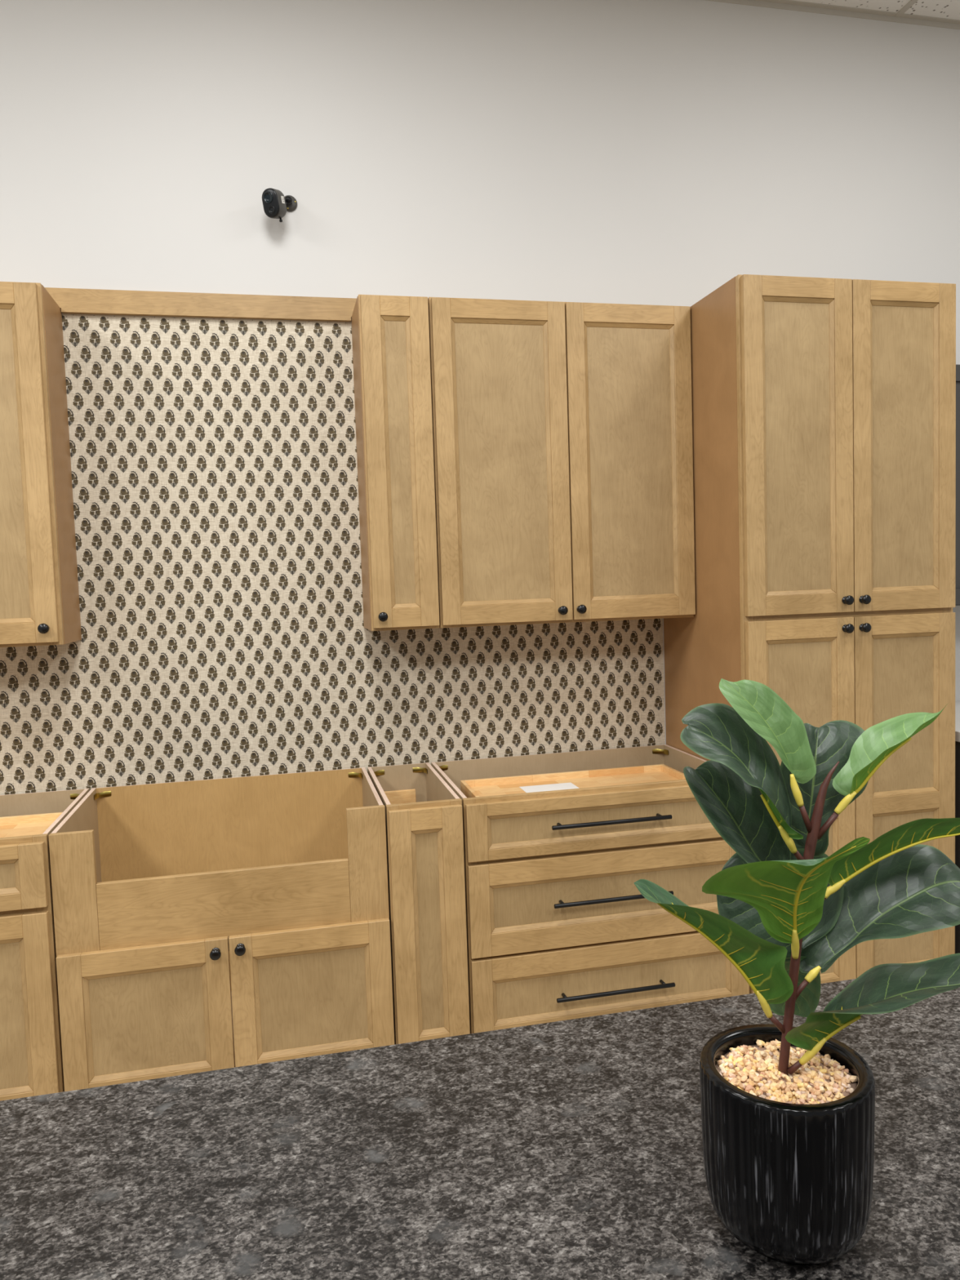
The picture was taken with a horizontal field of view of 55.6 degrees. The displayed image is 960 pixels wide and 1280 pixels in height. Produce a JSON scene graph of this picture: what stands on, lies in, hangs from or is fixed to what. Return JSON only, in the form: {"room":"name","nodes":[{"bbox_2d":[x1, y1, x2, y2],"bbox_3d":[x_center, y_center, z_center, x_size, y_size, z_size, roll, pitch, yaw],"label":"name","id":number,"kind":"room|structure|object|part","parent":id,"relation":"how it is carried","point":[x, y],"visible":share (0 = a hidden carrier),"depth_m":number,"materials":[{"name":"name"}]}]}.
{"room":"store","nodes":[
{"label":"store","id":0,"kind":"room"},
{"bbox_2d":[0,0,959,795],"bbox_3d":[0.132,-0.578,3.361,10.000,3.752,0.121,-3,4,-12],"label":"wall","id":1,"kind":"structure","parent":0,"point":[628,152],"depth_m":3.14,"materials":[{"name":"white paint"}]},
{"bbox_2d":[0,281,81,647],"bbox_3d":[-1.521,-0.514,2.768,0.456,1.068,0.316,-3,4,-12],"label":"upper cabinet","id":2,"kind":"object","parent":1,"relation":"attached to","point":[39,593],"visible":1,"depth_m":2.70,"materials":[{"name":"brown wood"}]},
{"bbox_3d":[-1.498,-0.509,2.656,0.308,0.920,0.002,-3,4,-12],"label":"panel","id":3,"kind":"part","parent":2,"relation":"part of","materials":[{"name":"brown wood"}]},
{"bbox_3d":[-1.295,-0.034,2.700,0.031,0.031,0.031,-3,4,-12],"label":"knob","id":4,"kind":"part","parent":2,"relation":"part of","materials":[{"name":"black metal"}]},
{"bbox_3d":[-1.312,-0.527,2.850,0.012,1.068,0.246,-3,4,-12],"label":"panel","id":5,"kind":"part","parent":2,"relation":"part of","materials":[{"name":"beige wood"}]},
{"bbox_2d":[262,187,297,222],"bbox_3d":[-0.659,-1.439,3.021,0.063,0.116,0.144,0,4,26],"label":"security camera","id":6,"kind":"object","parent":1,"relation":"attached to","point":[276,206],"visible":1,"depth_m":2.97,"materials":[{"name":"grey plastic"}]},
{"bbox_3d":[-0.683,-1.427,2.969,0.060,0.086,0.026,0,4,23],"label":"plate","id":7,"kind":"part","parent":6,"relation":"part of","materials":[{"name":"black plastic"}]},
{"bbox_3d":[-0.643,-1.474,3.067,0.053,0.053,0.014,-3,4,-12],"label":"mount plate","id":8,"kind":"part","parent":6,"relation":"part of","materials":[{"name":"grey plastic"}]},
{"bbox_2d":[351,294,439,631],"bbox_3d":[-0.283,-0.573,3.042,0.224,1.068,0.316,-3,4,-12],"label":"upper cabinet","id":9,"kind":"object","parent":1,"relation":"attached to","point":[390,334],"visible":1,"depth_m":2.92,"materials":[{"name":"brown wood"}]},
{"bbox_2d":[44,287,356,321],"bbox_3d":[-0.911,-1.112,3.024,1.070,0.075,0.019,-3,4,-12],"label":"valance board","id":10,"kind":"object","parent":9,"relation":"attached to","point":[70,300],"visible":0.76,"depth_m":3.01,"materials":[{"name":"brown wood"}]},
{"bbox_3d":[-0.394,-0.570,3.053,0.012,1.068,0.246,-3,4,-12],"label":"panel","id":11,"kind":"part","parent":9,"relation":"part of","materials":[{"name":"beige wood"}]},
{"bbox_3d":[-0.311,-0.075,2.919,0.031,0.031,0.031,-3,4,-12],"label":"knob","id":12,"kind":"part","parent":9,"relation":"part of","materials":[{"name":"black metal"}]},
{"bbox_3d":[-0.257,-0.568,2.931,0.086,0.920,0.002,-3,4,-12],"label":"panel","id":13,"kind":"part","parent":9,"relation":"part of","materials":[{"name":"brown wood"}]},
{"bbox_2d":[427,297,695,627],"bbox_3d":[0.270,-0.599,3.165,0.906,1.068,0.316,-3,4,-12],"label":"upper cabinet","id":14,"kind":"object","parent":1,"relation":"attached to","point":[562,431],"visible":0.98,"depth_m":3.04,"materials":[{"name":"brown wood"}]},
{"bbox_3d":[0.078,-0.583,3.003,0.446,1.052,0.020,-3,4,-12],"label":"door","id":15,"kind":"part","parent":14,"relation":"part of","materials":[{"name":"brown wood"}]},
{"bbox_3d":[0.077,-0.584,3.006,0.317,0.920,0.002,-3,4,-12],"label":"panel","id":16,"kind":"part","parent":14,"relation":"part of","materials":[{"name":"brown wood"}]},
{"bbox_3d":[0.278,-0.099,3.050,0.031,0.031,0.031,-3,4,-12],"label":"knob","id":17,"kind":"part","parent":14,"relation":"part of","materials":[{"name":"black metal"}]},
{"bbox_3d":[0.342,-0.104,3.064,0.031,0.031,0.031,-3,4,-12],"label":"knob","id":18,"kind":"part","parent":14,"relation":"part of","materials":[{"name":"black metal"}]},
{"bbox_3d":[0.517,-0.604,3.100,0.444,1.052,0.020,-3,4,-12],"label":"door","id":19,"kind":"part","parent":14,"relation":"part of","materials":[{"name":"brown wood"}]},
{"bbox_3d":[0.516,-0.604,3.103,0.315,0.920,0.002,-3,4,-12],"label":"panel","id":20,"kind":"part","parent":14,"relation":"part of","materials":[{"name":"brown wood"}]},
{"bbox_2d":[706,0,959,29],"bbox_3d":[0.089,-2.334,3.177,10.000,0.023,0.022,-3,4,-12],"label":"trim","id":21,"kind":"structure","parent":1,"relation":"attached to","point":[792,5],"depth_m":3.48,"materials":[{"name":"paint"}]},
{"bbox_2d":[955,364,959,605],"bbox_3d":[1.937,-0.589,3.540,0.760,0.891,0.320,-3,4,-12],"label":"upper cabinet","id":22,"kind":"object","parent":1,"relation":"attached to","point":[957,366],"visible":0.13,"depth_m":3.38,"materials":[{"name":"grey paint"}]},
{"bbox_2d":[753,0,959,19],"bbox_3d":[0.906,-2.182,-0.469,10.000,0.104,7.500,-3,4,-12],"label":"ceiling","id":23,"kind":"structure","parent":0,"point":[948,9],"depth_m":3.46,"materials":[{"name":"tile"}]},
{"bbox_3d":[1.015,1.555,-0.166,10.000,0.100,7.620,-3,4,-12],"label":"floor","id":24,"kind":"structure","parent":0,"visible":0},
{"bbox_2d":[0,788,89,1101],"bbox_3d":[-1.508,0.962,2.678,0.605,0.876,0.642,-3,4,-12],"label":"base cabinet","id":25,"kind":"object","parent":24,"relation":"on","point":[31,1060],"visible":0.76,"depth_m":2.45,"materials":[{"name":"brown wood"}]},
{"bbox_3d":[-1.459,0.639,2.386,0.460,0.084,0.002,-3,4,-12],"label":"panel","id":26,"kind":"part","parent":25,"relation":"part of","materials":[{"name":"brown wood"}]},
{"bbox_3d":[-1.302,1.014,2.443,0.162,0.418,0.002,-3,4,-12],"label":"panel","id":27,"kind":"part","parent":25,"relation":"part of","materials":[{"name":"brown wood"}]},
{"bbox_3d":[-1.458,0.644,2.383,0.592,0.174,0.020,-3,4,-12],"label":"drawer","id":28,"kind":"part","parent":25,"relation":"part of","materials":[{"name":"brown wood"}]},
{"bbox_3d":[-1.301,1.014,2.440,0.294,0.550,0.020,-3,4,-12],"label":"door","id":29,"kind":"part","parent":25,"relation":"part of","materials":[{"name":"brown wood"}]},
{"bbox_3d":[-1.453,0.925,2.421,0.605,0.771,0.019,-3,4,-12],"label":"frame","id":30,"kind":"part","parent":25,"relation":"part of","materials":[{"name":"brown wood"}]},
{"bbox_3d":[-1.580,0.895,2.985,0.575,0.776,0.006,-3,4,-12],"label":"panel","id":31,"kind":"part","parent":25,"relation":"part of","materials":[{"name":"brown wood"}]},
{"bbox_3d":[-1.230,0.947,2.776,0.013,0.876,0.572,-3,4,-12],"label":"panel","id":32,"kind":"part","parent":25,"relation":"part of","materials":[{"name":"brown wood"}]},
{"bbox_2d":[48,767,394,1091],"bbox_3d":[-0.765,0.927,2.843,0.910,0.876,0.642,-3,4,-12],"label":"base cabinet","id":33,"kind":"object","parent":24,"relation":"on","point":[212,924],"visible":0.9,"depth_m":2.60,"materials":[{"name":"brown wood"}]},
{"bbox_3d":[-1.208,0.946,2.780,0.013,0.876,0.572,-3,4,-12],"label":"panel","id":34,"kind":"part","parent":33,"relation":"part of","materials":[{"name":"brown wood"}]},
{"bbox_3d":[-0.922,1.059,2.528,0.448,0.424,0.020,-3,4,-12],"label":"door","id":35,"kind":"part","parent":33,"relation":"part of","materials":[{"name":"brown wood"}]},
{"bbox_3d":[-0.923,1.059,2.531,0.316,0.292,0.002,-3,4,-12],"label":"panel","id":36,"kind":"part","parent":33,"relation":"part of","materials":[{"name":"brown wood"}]},
{"bbox_3d":[-0.737,0.874,2.533,0.031,0.031,0.031,-3,4,-12],"label":"knob","id":37,"kind":"part","parent":33,"relation":"part of","materials":[{"name":"black metal"}]},
{"bbox_3d":[-0.710,0.890,2.586,0.910,0.771,0.019,-3,4,-12],"label":"frame","id":38,"kind":"part","parent":33,"relation":"part of","materials":[{"name":"brown wood"}]},
{"bbox_3d":[-0.715,0.746,2.576,0.687,0.188,0.019,-3,4,-12],"label":"apron panel","id":39,"kind":"part","parent":33,"relation":"part of","materials":[{"name":"brown wood"}]},
{"bbox_3d":[-0.837,0.860,3.150,0.880,0.776,0.006,-3,4,-12],"label":"panel","id":40,"kind":"part","parent":33,"relation":"part of","materials":[{"name":"brown wood"}]},
{"bbox_3d":[-0.762,1.242,2.895,0.880,0.013,0.566,-3,4,-12],"label":"panel","id":41,"kind":"part","parent":33,"relation":"part of","materials":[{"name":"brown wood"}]},
{"bbox_3d":[-0.671,0.867,2.547,0.031,0.031,0.031,-3,4,-12],"label":"knob","id":42,"kind":"part","parent":33,"relation":"part of","materials":[{"name":"black metal"}]},
{"bbox_3d":[-0.480,1.038,2.626,0.453,0.424,0.020,-3,4,-12],"label":"door","id":43,"kind":"part","parent":33,"relation":"part of","materials":[{"name":"brown wood"}]},
{"bbox_3d":[-0.480,1.038,2.629,0.321,0.292,0.002,-3,4,-12],"label":"panel","id":44,"kind":"part","parent":33,"relation":"part of","materials":[{"name":"brown wood"}]},
{"bbox_3d":[-0.338,0.905,2.974,0.013,0.876,0.572,-3,4,-12],"label":"panel","id":45,"kind":"part","parent":33,"relation":"part of","materials":[{"name":"brown wood"}]},
{"bbox_2d":[367,762,470,1044],"bbox_3d":[-0.211,0.900,2.982,0.224,0.876,0.612,-3,4,-12],"label":"base cabinet","id":46,"kind":"object","parent":24,"relation":"on","point":[424,837],"visible":0.81,"depth_m":2.69,"materials":[{"name":"brown wood"}]},
{"bbox_3d":[-0.317,0.904,2.978,0.013,0.876,0.572,-3,4,-12],"label":"panel","id":47,"kind":"part","parent":46,"relation":"part of","materials":[{"name":"brown wood"}]},
{"bbox_3d":[-0.279,0.833,3.273,0.195,0.776,0.006,-3,4,-12],"label":"panel","id":48,"kind":"part","parent":46,"relation":"part of","materials":[{"name":"brown wood"}]},
{"bbox_3d":[-0.152,0.863,2.709,0.224,0.771,0.019,-3,4,-12],"label":"frame","id":49,"kind":"part","parent":46,"relation":"part of","materials":[{"name":"brown wood"}]},
{"bbox_3d":[-0.148,0.863,2.690,0.216,0.743,0.020,-3,4,-12],"label":"door","id":50,"kind":"part","parent":46,"relation":"part of","materials":[{"name":"brown wood"}]},
{"bbox_3d":[-0.148,0.863,2.693,0.084,0.611,0.002,-3,4,-12],"label":"panel","id":51,"kind":"part","parent":46,"relation":"part of","materials":[{"name":"brown wood"}]},
{"bbox_3d":[-0.114,0.894,3.023,0.013,0.876,0.572,-3,4,-12],"label":"panel","id":52,"kind":"part","parent":46,"relation":"part of","materials":[{"name":"brown wood"}]},
{"bbox_2d":[431,744,749,1033],"bbox_3d":[0.352,0.875,3.091,0.914,0.876,0.643,-3,4,-12],"label":"base cabinet","id":53,"kind":"object","parent":24,"relation":"on","point":[559,927],"visible":0.67,"depth_m":2.80,"materials":[{"name":"brown wood"}]},
{"bbox_3d":[-0.093,0.893,3.028,0.013,0.876,0.572,-3,4,-12],"label":"panel","id":54,"kind":"part","parent":53,"relation":"part of","materials":[{"name":"brown wood"}]},
{"bbox_3d":[0.281,0.807,3.398,0.884,0.776,0.006,-3,4,-12],"label":"panel","id":55,"kind":"part","parent":53,"relation":"part of","materials":[{"name":"brown wood"}]},
{"bbox_2d":[520,782,579,792],"bbox_3d":[0.255,0.510,3.029,0.186,0.001,0.266,-3,4,-12],"label":"paper sheet","id":56,"kind":"object","parent":53,"relation":"on","point":[542,788],"visible":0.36,"depth_m":3.11,"materials":[{"name":"white paper"}]},
{"bbox_3d":[0.403,0.553,2.796,0.906,0.172,0.020,-3,4,-12],"label":"drawer","id":57,"kind":"part","parent":53,"relation":"part of","materials":[{"name":"brown wood"}]},
{"bbox_3d":[0.402,0.555,2.799,0.774,0.094,0.002,-3,4,-12],"label":"panel","id":58,"kind":"part","parent":53,"relation":"part of","materials":[{"name":"brown wood"}]},
{"bbox_3d":[0.410,0.791,2.812,0.906,0.281,0.020,-3,4,-12],"label":"drawer","id":59,"kind":"part","parent":53,"relation":"part of","materials":[{"name":"brown wood"}]},
{"bbox_3d":[0.409,0.789,2.814,0.774,0.140,0.002,-3,4,-12],"label":"panel","id":60,"kind":"part","parent":53,"relation":"part of","materials":[{"name":"brown wood"}]},
{"bbox_3d":[0.419,1.074,2.830,0.906,0.268,0.020,-3,4,-12],"label":"drawer","id":61,"kind":"part","parent":53,"relation":"part of","materials":[{"name":"brown wood"}]},
{"bbox_3d":[0.419,1.076,2.833,0.774,0.132,0.002,-3,4,-12],"label":"panel","id":62,"kind":"part","parent":53,"relation":"part of","materials":[{"name":"brown wood"}]},
{"bbox_3d":[0.400,0.553,2.774,0.383,0.013,0.041,-3,4,-12],"label":"bar handle","id":63,"kind":"part","parent":53,"relation":"part of","materials":[{"name":"black metal"}]},
{"bbox_3d":[0.408,0.792,2.790,0.383,0.013,0.041,-3,4,-12],"label":"bar handle","id":64,"kind":"part","parent":53,"relation":"part of","materials":[{"name":"black metal"}]},
{"bbox_3d":[0.417,1.083,2.809,0.383,0.013,0.041,-3,4,-12],"label":"bar handle","id":65,"kind":"part","parent":53,"relation":"part of","materials":[{"name":"black metal"}]},
{"bbox_3d":[0.781,0.852,3.222,0.013,0.876,0.572,-3,4,-12],"label":"panel","id":66,"kind":"part","parent":53,"relation":"part of","materials":[{"name":"brown wood"}]},
{"bbox_2d":[663,274,955,993],"bbox_3d":[1.148,0.058,3.228,0.768,2.436,0.653,-3,4,-12],"label":"pantry cabinet","id":67,"kind":"object","parent":24,"relation":"on","point":[824,409],"visible":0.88,"depth_m":2.93,"materials":[{"name":"brown wood"}]},
{"bbox_3d":[0.772,0.073,3.180,0.013,2.436,0.583,-3,4,-12],"label":"panel","id":68,"kind":"part","parent":67,"relation":"part of","materials":[{"name":"brown wood"}]},
{"bbox_3d":[1.003,-0.605,2.864,0.375,1.048,0.020,-3,4,-12],"label":"door","id":69,"kind":"part","parent":67,"relation":"part of","materials":[{"name":"brown wood"}]},
{"bbox_3d":[1.002,-0.605,2.866,0.243,0.916,0.002,-3,4,-12],"label":"panel","id":70,"kind":"part","parent":67,"relation":"part of","materials":[{"name":"brown wood"}]},
{"bbox_3d":[1.031,0.262,2.923,0.243,0.526,0.002,-3,4,-12],"label":"panel","id":71,"kind":"part","parent":67,"relation":"part of","materials":[{"name":"brown wood"}]},
{"bbox_3d":[1.041,0.556,2.939,0.375,1.247,0.020,-3,4,-12],"label":"door","id":72,"kind":"part","parent":67,"relation":"part of","materials":[{"name":"brown wood"}]},
{"bbox_3d":[1.050,0.850,2.962,0.243,0.525,0.002,-3,4,-12],"label":"panel","id":73,"kind":"part","parent":67,"relation":"part of","materials":[{"name":"brown wood"}]},
{"bbox_3d":[1.175,-0.127,2.904,0.031,0.031,0.031,-3,4,-12],"label":"knob","id":74,"kind":"part","parent":67,"relation":"part of","materials":[{"name":"black metal"}]},
{"bbox_3d":[1.178,-0.037,2.910,0.031,0.031,0.031,-3,4,-12],"label":"knob","id":75,"kind":"part","parent":67,"relation":"part of","materials":[{"name":"black metal"}]},
{"bbox_3d":[1.239,-0.040,2.923,0.031,0.031,0.031,-3,4,-12],"label":"knob","id":76,"kind":"part","parent":67,"relation":"part of","materials":[{"name":"black metal"}]},
{"bbox_3d":[1.236,-0.130,2.917,0.031,0.031,0.031,-3,4,-12],"label":"knob","id":77,"kind":"part","parent":67,"relation":"part of","materials":[{"name":"black metal"}]},
{"bbox_3d":[1.371,-0.623,2.948,0.244,0.916,0.002,-3,4,-12],"label":"panel","id":78,"kind":"part","parent":67,"relation":"part of","materials":[{"name":"brown wood"}]},
{"bbox_3d":[1.400,0.244,3.005,0.244,0.526,0.002,-3,4,-12],"label":"panel","id":79,"kind":"part","parent":67,"relation":"part of","materials":[{"name":"brown wood"}]},
{"bbox_3d":[1.419,0.832,3.043,0.244,0.525,0.002,-3,4,-12],"label":"panel","id":80,"kind":"part","parent":67,"relation":"part of","materials":[{"name":"brown wood"}]},
{"bbox_3d":[1.410,0.538,3.021,0.376,1.247,0.020,-3,4,-12],"label":"door","id":81,"kind":"part","parent":67,"relation":"part of","materials":[{"name":"brown wood"}]},
{"bbox_3d":[1.372,-0.622,2.946,0.376,1.048,0.020,-3,4,-12],"label":"door","id":82,"kind":"part","parent":67,"relation":"part of","materials":[{"name":"brown wood"}]},
{"bbox_2d":[955,741,959,953],"bbox_3d":[1.988,0.772,3.461,0.820,0.925,0.650,-3,4,-12],"label":"base cabinet","id":83,"kind":"object","parent":24,"relation":"on","point":[957,744],"visible":0.02,"depth_m":3.12,"materials":[{"name":"grey paint"}]},
{"bbox_2d":[955,701,959,742],"bbox_3d":[1.974,0.292,3.433,0.855,0.036,0.644,-3,4,-12],"label":"countertop","id":84,"kind":"structure","parent":83,"relation":"on","point":[957,703],"depth_m":3.27,"materials":[{"name":"white"}]},
{"bbox_3d":[-0.046,1.029,0.919,2.950,0.876,0.617,-3,4,-12],"label":"cabinet","id":85,"kind":"object","parent":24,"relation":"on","visible":0},
{"bbox_2d":[0,978,959,1279],"bbox_3d":[-0.029,0.582,0.750,3.450,0.038,0.932,-3,4,-12],"label":"countertop","id":86,"kind":"structure","parent":85,"relation":"on","point":[568,1149],"depth_m":0.96,"materials":[{"name":"grey stone"}]},
{"bbox_2d":[633,678,959,1265],"bbox_3d":[0.303,0.289,0.834,0.335,0.513,0.152,-3,4,-12],"label":"plant","id":87,"kind":"object","parent":86,"relation":"on","point":[788,1111],"visible":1,"depth_m":0.81,"materials":[{"name":"green plant"}]},
{"bbox_3d":[0.282,0.467,0.839,0.152,0.158,0.152,-3,4,-12],"label":"pot","id":88,"kind":"part","parent":87,"relation":"part of","materials":[{"name":"black ceramic"}]},
{"bbox_3d":[0.293,0.256,0.822,0.069,0.292,0.017,-2,4,-3],"label":"stem","id":89,"kind":"part","parent":87,"relation":"part of","materials":[{"name":"brown plant"}]}
]}

